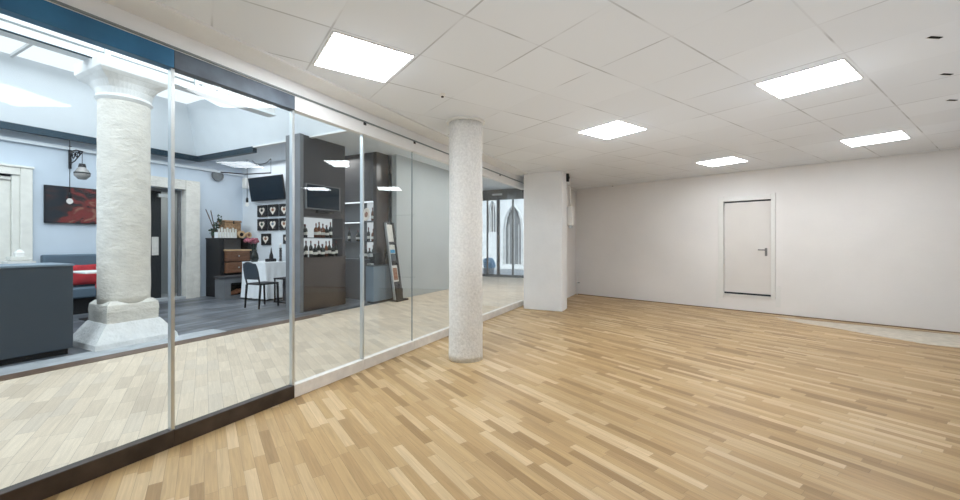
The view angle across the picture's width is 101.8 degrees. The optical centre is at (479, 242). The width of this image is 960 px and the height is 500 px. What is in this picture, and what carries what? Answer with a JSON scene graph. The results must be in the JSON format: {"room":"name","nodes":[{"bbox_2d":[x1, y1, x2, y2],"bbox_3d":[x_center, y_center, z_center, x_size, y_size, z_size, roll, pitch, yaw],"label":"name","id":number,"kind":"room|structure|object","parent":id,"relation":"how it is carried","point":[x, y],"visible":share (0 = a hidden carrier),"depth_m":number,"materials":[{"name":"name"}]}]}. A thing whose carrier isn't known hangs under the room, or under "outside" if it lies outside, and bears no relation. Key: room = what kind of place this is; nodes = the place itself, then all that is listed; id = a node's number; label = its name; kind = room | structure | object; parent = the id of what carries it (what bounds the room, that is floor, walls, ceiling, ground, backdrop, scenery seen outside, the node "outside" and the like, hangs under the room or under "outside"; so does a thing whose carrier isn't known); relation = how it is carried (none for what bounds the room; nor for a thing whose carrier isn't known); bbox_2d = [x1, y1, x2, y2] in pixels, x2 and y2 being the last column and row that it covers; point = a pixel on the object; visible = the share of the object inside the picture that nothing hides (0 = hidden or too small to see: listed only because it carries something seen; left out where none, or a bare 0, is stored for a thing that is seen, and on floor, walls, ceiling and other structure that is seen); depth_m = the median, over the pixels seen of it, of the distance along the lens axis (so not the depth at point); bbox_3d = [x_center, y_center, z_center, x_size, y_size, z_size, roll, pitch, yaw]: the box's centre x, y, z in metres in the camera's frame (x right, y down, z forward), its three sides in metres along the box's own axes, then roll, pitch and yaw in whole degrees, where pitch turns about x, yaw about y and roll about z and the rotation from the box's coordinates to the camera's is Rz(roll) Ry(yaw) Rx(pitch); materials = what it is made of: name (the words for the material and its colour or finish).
{"room":"empty commercial space","nodes":[
{"label":"empty commercial space","id":0,"kind":"room"},
{"bbox_2d":[0,329,225,375],"bbox_3d":[-5.813,1.456,2.995,0.400,0.120,7.300,0,0,27],"label":"kerb","id":1,"kind":"object","parent":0,"point":[76,357],"visible":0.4,"depth_m":4.88,"materials":[{"name":"stone"}]},
{"bbox_2d":[0,129,242,296],"bbox_3d":[-9.242,-0.400,6.582,0.200,3.600,10.600,0,0,27],"label":"wall","id":2,"kind":"structure","parent":0,"point":[224,198],"depth_m":8.12,"materials":[{"name":"paint"}]},
{"bbox_2d":[0,163,34,263],"bbox_3d":[-9.035,-0.030,6.791,0.260,2.860,1.700,0,0,27],"label":"door","id":3,"kind":"structure","parent":2,"relation":"in","point":[16,191],"depth_m":7.32,"materials":[{"name":"beige paint"}]},
{"bbox_2d":[44,185,96,223],"bbox_3d":[-8.371,-0.772,8.002,0.050,0.745,0.790,0,0,27],"label":"painting","id":4,"kind":"object","parent":2,"relation":"attached to","point":[82,210],"visible":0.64,"depth_m":7.95,"materials":[{"name":"paint"}]},
{"bbox_2d":[68,146,90,179],"bbox_3d":[-8.106,-1.625,7.867,0.625,0.710,0.250,0,0,27],"label":"wall lantern","id":5,"kind":"object","parent":2,"relation":"attached to","point":[82,173],"visible":1,"depth_m":7.78,"materials":[{"name":"glass"}]},
{"bbox_2d":[0,136,243,176],"bbox_3d":[-9.144,-1.930,6.476,0.070,0.060,10.500,0,0,27],"label":"trim","id":6,"kind":"structure","parent":2,"relation":"attached to","point":[1,137],"depth_m":8.04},
{"bbox_2d":[151,176,199,301],"bbox_3d":[-7.821,-0.089,9.428,0.503,3.005,1.699,0,0,27],"label":"door","id":7,"kind":"structure","parent":2,"relation":"in","point":[188,211],"depth_m":9.83,"materials":[{"name":"wood"}]},
{"bbox_2d":[151,187,167,293],"bbox_3d":[-8.954,-0.400,10.136,0.100,3.600,2.000,0,0,27],"label":"wall","id":8,"kind":"structure","parent":0,"point":[164,201],"depth_m":10.67,"materials":[{"name":"grey paint"}]},
{"bbox_2d":[175,190,179,292],"bbox_3d":[-7.957,-0.400,10.667,1.200,3.600,0.150,0,0,27],"label":"door frame","id":9,"kind":"structure","parent":0,"point":[177,190],"depth_m":10.82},
{"bbox_2d":[0,51,514,190],"bbox_3d":[-3.982,-2.760,8.289,8.040,1.120,18.400,0,0,27],"label":"ceiling","id":10,"kind":"structure","parent":0,"point":[32,93],"depth_m":8.38,"materials":[{"name":"paint"}]},
{"bbox_2d":[0,35,205,103],"bbox_3d":[-6.248,-3.305,4.028,6.150,0.070,8.750,0,0,27],"label":"window","id":11,"kind":"structure","parent":10,"relation":"attached to","point":[13,47],"depth_m":6.98,"materials":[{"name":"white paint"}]},
{"bbox_2d":[196,146,256,161],"bbox_3d":[-6.181,-2.135,9.437,2.320,0.130,0.100,0,0,27],"label":"trim","id":12,"kind":"structure","parent":10,"relation":"attached to","point":[248,150],"depth_m":9.33,"materials":[{"name":"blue metal"}]},
{"bbox_2d":[221,159,270,174],"bbox_3d":[-6.175,-2.010,10.352,1.482,0.392,0.155,0,0,9],"label":"rail","id":13,"kind":"object","parent":10,"relation":"hanging from","point":[270,159],"visible":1,"depth_m":10.37,"materials":[{"name":"metal"}]},
{"bbox_2d":[243,160,285,260],"bbox_3d":[-5.437,-0.400,10.551,3.000,3.600,0.120,0,0,27],"label":"wall","id":14,"kind":"structure","parent":0,"point":[250,217],"depth_m":10.75,"materials":[{"name":"white paint"}]},
{"bbox_2d":[242,178,248,188],"bbox_3d":[-6.510,-1.660,10.912,0.180,0.300,0.206,0,0,27],"label":"wall speaker","id":15,"kind":"object","parent":14,"relation":"attached to","point":[245,185],"visible":0.7,"depth_m":10.82,"materials":[{"name":"white paint"}]},
{"bbox_2d":[257,219,267,230],"bbox_3d":[-5.994,-0.500,10.736,0.410,0.320,0.033,0,0,27],"label":"framed picture","id":16,"kind":"object","parent":14,"relation":"attached to","point":[262,224],"visible":1,"depth_m":10.71,"materials":[{"name":"black paint"}]},
{"bbox_2d":[257,205,267,216],"bbox_3d":[-5.994,-0.880,10.736,0.410,0.320,0.033,0,0,27],"label":"framed picture","id":17,"kind":"object","parent":14,"relation":"attached to","point":[262,210],"visible":1,"depth_m":10.71,"materials":[{"name":"black paint"}]},
{"bbox_2d":[261,234,270,244],"bbox_3d":[-5.851,-0.100,10.664,0.400,0.312,0.033,0,0,27],"label":"framed picture","id":18,"kind":"object","parent":14,"relation":"attached to","point":[265,238],"visible":1,"depth_m":10.64,"materials":[{"name":"black paint"}]},
{"bbox_2d":[248,174,285,201],"bbox_3d":[-5.697,-1.460,10.481,1.400,0.638,0.234,0,0,27],"label":"television","id":19,"kind":"object","parent":14,"relation":"attached to","point":[265,188],"visible":0.94,"depth_m":10.39,"materials":[{"name":"black paint"}]},
{"bbox_2d":[268,204,278,216],"bbox_3d":[-5.583,-0.880,10.528,0.410,0.320,0.033,0,0,27],"label":"framed picture","id":20,"kind":"object","parent":14,"relation":"attached to","point":[273,210],"visible":1,"depth_m":10.50,"materials":[{"name":"black paint"}]},
{"bbox_2d":[268,218,278,230],"bbox_3d":[-5.583,-0.500,10.528,0.410,0.320,0.033,0,0,27],"label":"framed picture","id":21,"kind":"object","parent":14,"relation":"attached to","point":[273,224],"visible":1,"depth_m":10.50,"materials":[{"name":"black paint"}]},
{"bbox_2d":[279,204,285,215],"bbox_3d":[-5.173,-0.880,10.320,0.410,0.320,0.033,0,0,27],"label":"framed picture","id":22,"kind":"object","parent":14,"relation":"attached to","point":[282,207],"visible":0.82,"depth_m":10.34,"materials":[{"name":"black paint"}]},
{"bbox_2d":[279,218,285,229],"bbox_3d":[-5.173,-0.500,10.320,0.410,0.320,0.033,0,0,27],"label":"framed picture","id":23,"kind":"object","parent":14,"relation":"attached to","point":[282,221],"visible":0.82,"depth_m":10.34,"materials":[{"name":"black paint"}]},
{"bbox_2d":[45,0,523,183],"bbox_3d":[-1.765,-1.762,3.550,0.200,0.875,11.950,0,0,27],"label":"wall header","id":24,"kind":"structure","parent":0,"point":[99,8],"depth_m":3.00,"materials":[{"name":"white paint"}]},
{"bbox_2d":[0,0,173,499],"bbox_3d":[-2.329,0.037,2.303,0.080,2.725,0.875,0,0,27],"label":"window","id":25,"kind":"structure","parent":24,"relation":"in","point":[41,13],"depth_m":2.29,"materials":[{"name":"blue metal"}]},
{"bbox_2d":[168,50,294,445],"bbox_3d":[-1.921,0.037,3.110,0.080,2.725,0.956,0,0,27],"label":"window frame","id":26,"kind":"structure","parent":24,"relation":"in","point":[186,65],"depth_m":2.79,"materials":[{"name":"grey metal"}]},
{"bbox_2d":[48,0,523,183],"bbox_3d":[-1.680,-1.336,3.479,0.016,0.012,11.900,0,0,27],"label":"trim","id":27,"kind":"structure","parent":24,"relation":"attached to","point":[53,1],"depth_m":2.89,"materials":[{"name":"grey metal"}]},
{"bbox_2d":[101,0,527,174],"bbox_3d":[-1.679,-1.461,3.210,0.260,0.018,11.420,0,0,27],"label":"beam","id":28,"kind":"structure","parent":24,"relation":"attached to","point":[154,11],"depth_m":3.10,"materials":[{"name":"white paint"}]},
{"bbox_2d":[289,96,364,397],"bbox_3d":[-1.508,0.037,3.924,0.080,2.725,0.891,0,0,27],"label":"window frame","id":29,"kind":"structure","parent":24,"relation":"in","point":[305,108],"depth_m":3.58,"materials":[{"name":"white metal"}]},
{"bbox_2d":[360,122,413,369],"bbox_3d":[-1.106,0.028,4.718,0.090,2.745,0.930,0,0,27],"label":"window frame","id":30,"kind":"structure","parent":24,"relation":"in","point":[371,132],"depth_m":4.39,"materials":[{"name":"white metal"}]},
{"bbox_2d":[410,141,448,348],"bbox_3d":[-0.683,0.028,5.552,0.090,2.745,0.980,0,0,27],"label":"window frame","id":31,"kind":"structure","parent":24,"relation":"in","point":[419,149],"depth_m":5.29,"materials":[{"name":"white metal"}]},
{"bbox_2d":[482,168,499,321],"bbox_3d":[0.144,0.028,7.185,0.090,2.745,0.920,0,0,27],"label":"window","id":32,"kind":"structure","parent":24,"relation":"in","point":[487,174],"depth_m":7.23,"materials":[{"name":"white metal"}]},
{"bbox_2d":[496,175,523,314],"bbox_3d":[0.655,0.028,8.193,0.090,2.745,1.380,0,0,27],"label":"window","id":33,"kind":"structure","parent":24,"relation":"in","point":[504,180],"depth_m":8.12,"materials":[{"name":"white metal"}]},
{"bbox_2d":[286,133,303,312],"bbox_3d":[-3.774,-0.400,7.937,0.430,3.600,0.080,0,0,27],"label":"wall","id":34,"kind":"structure","parent":0,"point":[299,138],"depth_m":7.85,"materials":[{"name":"grey concrete"}]},
{"bbox_2d":[304,135,345,311],"bbox_3d":[-3.474,-0.400,8.463,0.390,3.600,1.130,0,0,27],"label":"wall","id":35,"kind":"structure","parent":0,"point":[324,161],"depth_m":8.43,"materials":[{"name":"brown paint"}]},
{"bbox_2d":[253,130,348,147],"bbox_3d":[-3.032,-2.185,7.830,4.750,0.030,0.080,0,0,27],"label":"trim","id":36,"kind":"structure","parent":35,"relation":"attached to","point":[341,131],"depth_m":8.01,"materials":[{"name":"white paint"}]},
{"bbox_2d":[304,241,307,256],"bbox_3d":[-3.621,0.126,8.117,0.076,0.348,0.078,0,0,-9],"label":"bottle","id":37,"kind":"object","parent":35,"relation":"on","point":[305,246],"visible":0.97,"depth_m":8.09,"materials":[{"name":"glass"}]},
{"bbox_2d":[304,224,307,236],"bbox_3d":[-3.643,-0.254,8.117,0.099,0.278,0.102,0,0,27],"label":"bottle","id":38,"kind":"object","parent":35,"relation":"on","point":[305,228],"visible":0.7,"depth_m":8.09,"materials":[{"name":"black glass"}]},
{"bbox_2d":[309,241,312,256],"bbox_3d":[-3.567,0.126,8.224,0.076,0.348,0.078,0,0,-12],"label":"bottle","id":39,"kind":"object","parent":35,"relation":"on","point":[310,246],"visible":0.91,"depth_m":8.20,"materials":[{"name":"glass"}]},
{"bbox_2d":[313,244,317,256],"bbox_3d":[-3.517,0.161,8.322,0.100,0.278,0.102,0,0,-1],"label":"bottle","id":40,"kind":"object","parent":35,"relation":"on","point":[315,250],"visible":0.9,"depth_m":8.29,"materials":[{"name":"glass"}]},
{"bbox_2d":[314,223,317,237],"bbox_3d":[-3.517,-0.269,8.367,0.092,0.308,0.094,0,0,27],"label":"bottle","id":41,"kind":"object","parent":35,"relation":"on","point":[315,228],"visible":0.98,"depth_m":8.33,"materials":[{"name":"orange glass"}]},
{"bbox_2d":[317,241,320,256],"bbox_3d":[-3.476,0.126,8.403,0.076,0.348,0.078,0,0,27],"label":"bottle","id":42,"kind":"object","parent":35,"relation":"on","point":[318,246],"visible":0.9,"depth_m":8.38,"materials":[{"name":"glass"}]},
{"bbox_2d":[318,222,320,237],"bbox_3d":[-3.481,-0.284,8.438,0.068,0.338,0.070,0,0,27],"label":"bottle","id":43,"kind":"object","parent":35,"relation":"on","point":[319,227],"visible":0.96,"depth_m":8.41,"materials":[{"name":"orange glass"}]},
{"bbox_2d":[304,183,339,213],"bbox_3d":[-3.329,-0.925,8.306,0.090,0.590,0.900,0,0,27],"label":"television","id":44,"kind":"object","parent":35,"relation":"attached to","point":[317,197],"visible":1,"depth_m":8.23,"materials":[{"name":"black plastic"}]},
{"bbox_2d":[321,224,324,237],"bbox_3d":[-3.435,-0.269,8.528,0.092,0.308,0.094,0,0,21],"label":"bottle","id":45,"kind":"object","parent":35,"relation":"on","point":[322,228],"visible":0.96,"depth_m":8.49,"materials":[{"name":"glass"}]},
{"bbox_2d":[321,244,324,256],"bbox_3d":[-3.431,0.161,8.492,0.100,0.278,0.102,0,0,-19],"label":"bottle","id":46,"kind":"object","parent":35,"relation":"on","point":[322,248],"visible":0.91,"depth_m":8.46,"materials":[{"name":"glass"}]},
{"bbox_2d":[304,237,341,238],"bbox_3d":[-3.501,-0.107,8.454,0.310,0.015,1.030,0,0,27],"label":"glass shelf","id":47,"kind":"object","parent":35,"relation":"attached to","point":[304,237],"depth_m":8.67,"materials":[{"name":"grey glass"}]},
{"bbox_2d":[324,241,327,256],"bbox_3d":[-3.386,0.131,8.581,0.068,0.338,0.070,0,0,-16],"label":"bottle","id":48,"kind":"object","parent":35,"relation":"on","point":[326,247],"visible":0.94,"depth_m":8.55,"materials":[{"name":"glass"}]},
{"bbox_2d":[325,225,328,237],"bbox_3d":[-3.390,-0.254,8.617,0.099,0.278,0.102,0,0,-21],"label":"bottle","id":49,"kind":"object","parent":35,"relation":"on","point":[326,229],"visible":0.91,"depth_m":8.58,"materials":[{"name":"glass"}]},
{"bbox_2d":[328,241,330,256],"bbox_3d":[-3.345,0.126,8.661,0.076,0.348,0.078,0,0,-2],"label":"bottle","id":50,"kind":"object","parent":35,"relation":"on","point":[329,246],"visible":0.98,"depth_m":8.63,"materials":[{"name":"glass"}]},
{"bbox_2d":[329,222,331,237],"bbox_3d":[-3.341,-0.289,8.715,0.076,0.348,0.078,0,0,-5],"label":"bottle","id":51,"kind":"object","parent":35,"relation":"on","point":[330,227],"visible":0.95,"depth_m":8.68,"materials":[{"name":"glass"}]},
{"bbox_2d":[331,244,334,255],"bbox_3d":[-3.300,0.161,8.751,0.100,0.278,0.102,0,0,-4],"label":"bottle","id":52,"kind":"object","parent":35,"relation":"on","point":[332,248],"visible":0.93,"depth_m":8.71,"materials":[{"name":"glass"}]},
{"bbox_2d":[334,241,337,255],"bbox_3d":[-3.259,0.126,8.831,0.076,0.348,0.078,0,0,-11],"label":"bottle","id":53,"kind":"object","parent":35,"relation":"on","point":[335,246],"visible":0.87,"depth_m":8.81,"materials":[{"name":"glass"}]},
{"bbox_2d":[345,152,388,299],"bbox_3d":[-3.128,-0.400,9.964,1.650,3.600,0.440,0,0,27],"label":"wall","id":54,"kind":"structure","parent":0,"point":[376,164],"depth_m":9.68,"materials":[{"name":"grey paint"}]},
{"bbox_2d":[356,230,359,240],"bbox_3d":[-3.088,-0.179,9.876,0.099,0.278,0.102,0,0,12],"label":"bottle","id":55,"kind":"object","parent":54,"relation":"on","point":[357,234],"visible":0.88,"depth_m":9.83,"materials":[{"name":"glass"}]},
{"bbox_2d":[345,201,372,203],"bbox_3d":[-3.189,-1.008,9.787,1.300,0.025,0.050,0,0,27],"label":"strip light","id":56,"kind":"object","parent":54,"relation":"attached to","point":[346,202],"depth_m":9.73,"materials":[{"name":"white plastic"}]},
{"bbox_2d":[364,208,369,220],"bbox_3d":[-2.811,-0.703,9.628,0.240,0.332,0.065,0,0,27],"label":"wall plate","id":57,"kind":"object","parent":54,"relation":"on","point":[366,210],"visible":0.84,"depth_m":9.63,"materials":[{"name":"white ceramic"}]},
{"bbox_2d":[353,173,391,222],"bbox_3d":[-3.086,-0.400,12.039,0.150,3.600,4.900,0,0,27],"label":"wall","id":58,"kind":"structure","parent":0,"point":[390,175],"depth_m":12.36,"materials":[{"name":"grey paint"}]},
{"bbox_2d":[392,154,448,295],"bbox_3d":[-1.210,-0.400,11.537,0.150,3.600,4.100,0,0,27],"label":"wall","id":59,"kind":"structure","parent":0,"point":[430,183],"depth_m":10.66,"materials":[{"name":"white paint"}]},
{"bbox_2d":[403,287,448,297],"bbox_3d":[-1.127,1.375,11.517,0.015,0.050,4.060,0,0,27],"label":"baseboard","id":60,"kind":"structure","parent":59,"relation":"attached to","point":[406,296],"depth_m":10.80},
{"bbox_2d":[0,268,959,499],"bbox_3d":[1.139,1.472,15.559,26.205,0.156,36.000,0,0,27],"label":"floor","id":61,"kind":"structure","parent":0,"point":[596,398],"depth_m":3.28,"materials":[{"name":"brown wood"}]},
{"bbox_2d":[1,250,35,263],"bbox_3d":[-8.412,0.760,7.114,0.340,1.280,0.340,0,0,27],"label":"pedestal","id":62,"kind":"object","parent":61,"relation":"on","point":[19,257],"visible":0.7,"depth_m":7.06,"materials":[{"name":"white ceramic"}]},
{"bbox_2d":[0,262,74,365],"bbox_3d":[-5.950,0.833,4.237,0.772,1.135,2.012,0,0,27],"label":"counter","id":63,"kind":"object","parent":61,"relation":"on","point":[36,299],"depth_m":4.67,"materials":[{"name":"grey laminate"}]},
{"bbox_2d":[0,262,74,268],"bbox_3d":[-5.950,0.278,4.237,0.772,0.025,2.012,0,0,27],"label":"countertop","id":64,"kind":"structure","parent":63,"relation":"on","point":[20,265],"depth_m":4.81,"materials":[{"name":"grey stone"}]},
{"bbox_2d":[40,254,95,314],"bbox_3d":[-7.944,0.815,8.082,0.640,1.170,1.450,0,0,27],"label":"seat","id":65,"kind":"object","parent":61,"relation":"on","point":[84,294],"visible":0.21,"depth_m":7.75,"materials":[{"name":"blue fabric"}]},
{"bbox_2d":[73,264,96,285],"bbox_3d":[-8.009,0.640,7.864,0.168,0.418,0.500,0,0,27],"label":"cushion","id":66,"kind":"object","parent":65,"relation":"on","point":[78,279],"visible":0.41,"depth_m":7.84,"materials":[{"name":"red fabric"}]},
{"bbox_2d":[73,270,96,320],"bbox_3d":[-6.991,0.955,7.263,0.700,0.890,0.750,0,0,27],"label":"cafe table","id":67,"kind":"object","parent":61,"relation":"on","point":[81,271],"visible":0.23,"depth_m":6.98,"materials":[{"name":"white paint"}]},
{"bbox_2d":[73,53,177,351],"bbox_3d":[-5.114,-0.537,5.612,0.889,3.886,0.945,0,0,27],"label":"stone column","id":68,"kind":"structure","parent":61,"relation":"on","point":[124,312],"depth_m":5.38,"materials":[{"name":"stone"}]},
{"bbox_2d":[0,13,275,116],"bbox_3d":[-5.991,-2.589,3.814,0.282,0.322,8.600,0,0,27],"label":"beam","id":69,"kind":"structure","parent":68,"relation":"on","point":[10,27],"depth_m":5.25,"materials":[{"name":"white paint"}]},
{"bbox_2d":[214,274,242,299],"bbox_3d":[-6.263,1.115,10.028,0.460,0.570,0.860,0,0,27],"label":"box","id":70,"kind":"object","parent":61,"relation":"on","point":[227,287],"visible":0.67,"depth_m":9.72,"materials":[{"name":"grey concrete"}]},
{"bbox_2d":[205,238,255,296],"bbox_3d":[-6.663,0.635,10.522,0.760,1.530,0.980,0,0,27],"label":"cabinet","id":71,"kind":"object","parent":61,"relation":"on","point":[224,256],"visible":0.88,"depth_m":10.19,"materials":[{"name":"black paint"}]},
{"bbox_2d":[205,209,221,237],"bbox_3d":[-6.958,-0.500,10.175,0.226,0.740,0.416,0,0,27],"label":"branch arrangement","id":72,"kind":"object","parent":71,"relation":"on","point":[214,224],"visible":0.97,"depth_m":10.17,"materials":[{"name":"green plant"}]},
{"bbox_2d":[214,227,236,237],"bbox_3d":[-6.651,-0.265,10.202,0.170,0.270,0.470,0,0,27],"label":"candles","id":73,"kind":"object","parent":71,"relation":"on","point":[227,233],"visible":0.98,"depth_m":10.15,"materials":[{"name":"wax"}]},
{"bbox_2d":[218,220,241,237],"bbox_3d":[-6.803,-0.370,10.615,0.365,0.480,0.460,0,0,27],"label":"wicker basket","id":74,"kind":"object","parent":71,"relation":"on","point":[230,224],"visible":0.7,"depth_m":10.49,"materials":[{"name":"wicker"}]},
{"bbox_2d":[237,231,244,237],"bbox_3d":[-6.466,-0.230,10.556,0.060,0.200,0.200,0,0,27],"label":"log slice","id":75,"kind":"object","parent":71,"relation":"on","point":[240,234],"visible":0.98,"depth_m":10.53,"materials":[{"name":"brown wood"}]},
{"bbox_2d":[243,262,278,308],"bbox_3d":[-4.812,0.901,8.539,0.468,1.001,0.600,0,0,22],"label":"dining chair","id":76,"kind":"object","parent":61,"relation":"on","point":[250,270],"visible":1,"depth_m":8.34,"materials":[{"name":"black paint"}]},
{"bbox_2d":[273,277,285,303],"bbox_3d":[-4.590,1.113,9.292,0.450,0.575,0.400,0,0,27],"label":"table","id":77,"kind":"object","parent":61,"relation":"on","point":[279,278],"visible":0.34,"depth_m":9.28,"materials":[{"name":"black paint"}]},
{"bbox_2d":[365,264,392,303],"bbox_3d":[-2.363,0.958,9.346,0.254,0.885,0.810,0,0,27],"label":"base cabinet","id":78,"kind":"object","parent":61,"relation":"on","point":[378,282],"visible":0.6,"depth_m":9.09,"materials":[{"name":"grey wood"}]},
{"bbox_2d":[366,253,381,264],"bbox_3d":[-2.498,0.375,9.184,0.140,0.280,0.422,0,0,27],"label":"coffee machine","id":79,"kind":"object","parent":78,"relation":"on","point":[375,258],"visible":0.98,"depth_m":9.13,"materials":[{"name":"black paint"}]},
{"bbox_2d":[383,247,387,263],"bbox_3d":[-2.280,0.305,9.557,0.170,0.420,0.170,0,0,27],"label":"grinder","id":80,"kind":"object","parent":78,"relation":"on","point":[384,248],"visible":0.52,"depth_m":9.51,"materials":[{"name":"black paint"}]},
{"bbox_2d":[383,223,407,301],"bbox_3d":[-2.023,0.460,9.412,0.300,1.880,0.585,0,0,27],"label":"stand","id":81,"kind":"object","parent":61,"relation":"on","point":[397,290],"visible":1,"depth_m":9.35,"materials":[{"name":"black paint"}]},
{"bbox_2d":[393,268,397,279],"bbox_3d":[-2.034,0.745,9.383,0.026,0.290,0.174,0,0,27],"label":"print","id":82,"kind":"object","parent":81,"relation":"attached to","point":[395,270],"depth_m":9.38},
{"bbox_2d":[446,116,484,362],"bbox_3d":[-0.173,-0.033,4.745,0.471,2.872,0.471,0,0,-14],"label":"round column","id":83,"kind":"structure","parent":61,"relation":"on","point":[465,132],"depth_m":4.57,"materials":[{"name":"paint"}]},
{"bbox_2d":[483,258,495,273],"bbox_3d":[0.395,1.036,17.304,0.566,0.789,0.540,0,0,27],"label":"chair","id":84,"kind":"object","parent":61,"relation":"on","point":[491,263],"visible":0.86,"depth_m":17.12,"materials":[{"name":"blue plastic"}]},
{"bbox_2d":[482,199,523,269],"bbox_3d":[0.725,-3.100,21.604,16.000,9.000,0.590,0,0,27],"label":"wall","id":85,"kind":"structure","parent":61,"relation":"on","point":[505,205],"depth_m":21.18,"materials":[{"name":"stone"}]},
{"bbox_2d":[524,171,566,311],"bbox_3d":[1.415,-0.034,8.355,0.837,2.876,0.523,0,0,27],"label":"square pillar","id":86,"kind":"structure","parent":61,"relation":"on","point":[545,193],"depth_m":8.12,"materials":[{"name":"white paint"}]},
{"bbox_2d":[567,176,573,227],"bbox_3d":[1.946,-0.885,8.418,0.140,1.130,0.170,0,0,27],"label":"wall box","id":87,"kind":"object","parent":86,"relation":"attached to","point":[570,210],"visible":0.83,"depth_m":8.35,"materials":[{"name":"white paint"}]},
{"bbox_2d":[777,317,959,347],"bbox_3d":[6.627,1.398,5.717,3.802,0.004,1.095,0,0,42],"label":"trim","id":88,"kind":"structure","parent":61,"relation":"on","point":[948,340],"depth_m":6.02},
{"bbox_3d":[-5.400,0.939,9.927,0.830,0.922,0.680,0,0,27],"label":"dining table","id":89,"kind":"object","parent":61,"relation":"on","visible":0},
{"bbox_2d":[241,261,285,299],"bbox_3d":[-5.401,0.915,9.927,1.033,0.890,0.861,0,0,27],"label":"tablecloth","id":90,"kind":"object","parent":89,"relation":"on","point":[268,271],"visible":0.58,"depth_m":9.54,"materials":[{"name":"white fabric"}]},
{"bbox_2d":[243,237,258,261],"bbox_3d":[-5.667,0.164,9.672,0.345,0.612,0.389,0,0,-30],"label":"vase","id":91,"kind":"object","parent":90,"relation":"on","point":[254,257],"visible":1,"depth_m":9.66,"materials":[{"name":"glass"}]},
{"bbox_2d":[265,247,275,261],"bbox_3d":[-5.287,0.290,9.852,0.120,0.360,0.230,0,0,27],"label":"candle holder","id":92,"kind":"object","parent":90,"relation":"on","point":[271,259],"visible":1,"depth_m":9.83,"materials":[{"name":"black paint"}]},
{"bbox_2d":[156,0,959,188],"bbox_3d":[3.453,-1.530,2.425,10.205,0.120,14.660,0,0,27],"label":"ceiling","id":93,"kind":"structure","parent":0,"point":[538,74],"depth_m":3.32,"materials":[{"name":"tile"}]},
{"bbox_2d":[313,30,414,82],"bbox_3d":[-0.940,-1.465,3.128,0.620,0.010,0.620,0,0,-35],"label":"recessed light","id":94,"kind":"object","parent":93,"relation":"in","point":[342,52],"visible":1,"depth_m":3.09,"materials":[{"name":"white paint"}]},
{"bbox_2d":[578,120,646,139],"bbox_3d":[1.719,-1.465,5.083,0.620,0.010,0.620,0,0,-35],"label":"recessed light","id":95,"kind":"object","parent":93,"relation":"in","point":[616,128],"visible":1,"depth_m":5.06,"materials":[{"name":"white paint"}]},
{"bbox_2d":[696,156,747,166],"bbox_3d":[4.364,-1.465,7.040,0.620,0.010,0.620,0,0,-35],"label":"recessed light","id":96,"kind":"object","parent":93,"relation":"in","point":[727,160],"visible":1,"depth_m":6.99,"materials":[{"name":"white paint"}]},
{"bbox_2d":[754,58,863,98],"bbox_3d":[2.966,-1.465,3.528,0.620,0.010,0.620,0,0,-35],"label":"recessed light","id":97,"kind":"object","parent":93,"relation":"in","point":[839,71],"visible":1,"depth_m":3.48,"materials":[{"name":"white paint"}]},
{"bbox_2d":[839,130,910,146],"bbox_3d":[5.571,-1.465,5.506,0.620,0.010,0.620,0,0,-35],"label":"recessed light","id":98,"kind":"object","parent":93,"relation":"in","point":[895,135],"visible":1,"depth_m":5.45,"materials":[{"name":"white paint"}]},
{"bbox_2d":[926,36,942,39],"bbox_3d":[3.248,-1.467,2.787,0.105,0.006,0.028,0,0,-6],"label":"ceiling slot","id":99,"kind":"object","parent":93,"relation":"attached to","point":[930,37],"visible":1,"depth_m":2.78,"materials":[{"name":"black metal"}]},
{"bbox_2d":[567,187,575,297],"bbox_3d":[2.724,-0.400,11.589,0.620,3.600,6.450,0,0,27],"label":"wall","id":100,"kind":"structure","parent":0,"point":[571,232],"depth_m":10.30,"materials":[{"name":"white paint"}]},
{"bbox_2d":[482,188,523,277],"bbox_3d":[1.205,-0.400,15.910,6.005,3.600,0.135,0,0,27],"label":"window","id":101,"kind":"structure","parent":100,"relation":"in","point":[502,194],"depth_m":16.09,"materials":[{"name":"metal"}]},
{"bbox_2d":[576,150,959,331],"bbox_3d":[6.232,-0.035,7.428,10.300,2.870,0.250,0,0,44],"label":"wall","id":102,"kind":"structure","parent":0,"point":[875,241],"depth_m":7.28,"materials":[{"name":"white paint"}]},
{"bbox_2d":[718,193,775,298],"bbox_3d":[5.496,0.092,8.047,0.980,2.145,0.204,0,0,44],"label":"door","id":103,"kind":"structure","parent":102,"relation":"in","point":[746,228],"depth_m":8.02,"materials":[{"name":"white paint"}]},
{"bbox_2d":[577,148,959,307],"bbox_3d":[6.172,-0.095,7.308,9.820,2.750,0.006,0,0,44],"label":"trim","id":104,"kind":"structure","parent":102,"relation":"attached to","point":[777,288],"depth_m":7.64,"materials":[{"name":"white paint"}]},
{"bbox_2d":[579,294,959,332],"bbox_3d":[6.236,1.394,7.216,10.000,0.012,0.050,0,0,44],"label":"baseboard","id":105,"kind":"structure","parent":102,"relation":"attached to","point":[579,294],"depth_m":7.42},
{"bbox_3d":[-9.469,-2.260,5.913,0.400,0.120,9.200,0,0,27],"label":"ceiling","id":106,"kind":"structure","parent":0,"visible":0},
{"bbox_2d":[0,121,196,161],"bbox_3d":[-9.273,-2.135,5.813,0.080,0.130,9.200,0,0,27],"label":"trim","id":107,"kind":"structure","parent":106,"relation":"attached to","point":[3,125],"depth_m":7.72,"materials":[{"name":"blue metal"}]},
{"bbox_2d":[66,140,72,203],"bbox_3d":[-8.216,-1.425,7.811,0.100,1.290,0.100,0,0,27],"label":"pendant lamp","id":108,"kind":"object","parent":107,"relation":"hanging from","point":[69,200],"visible":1,"depth_m":7.80,"materials":[{"name":"black paint"}]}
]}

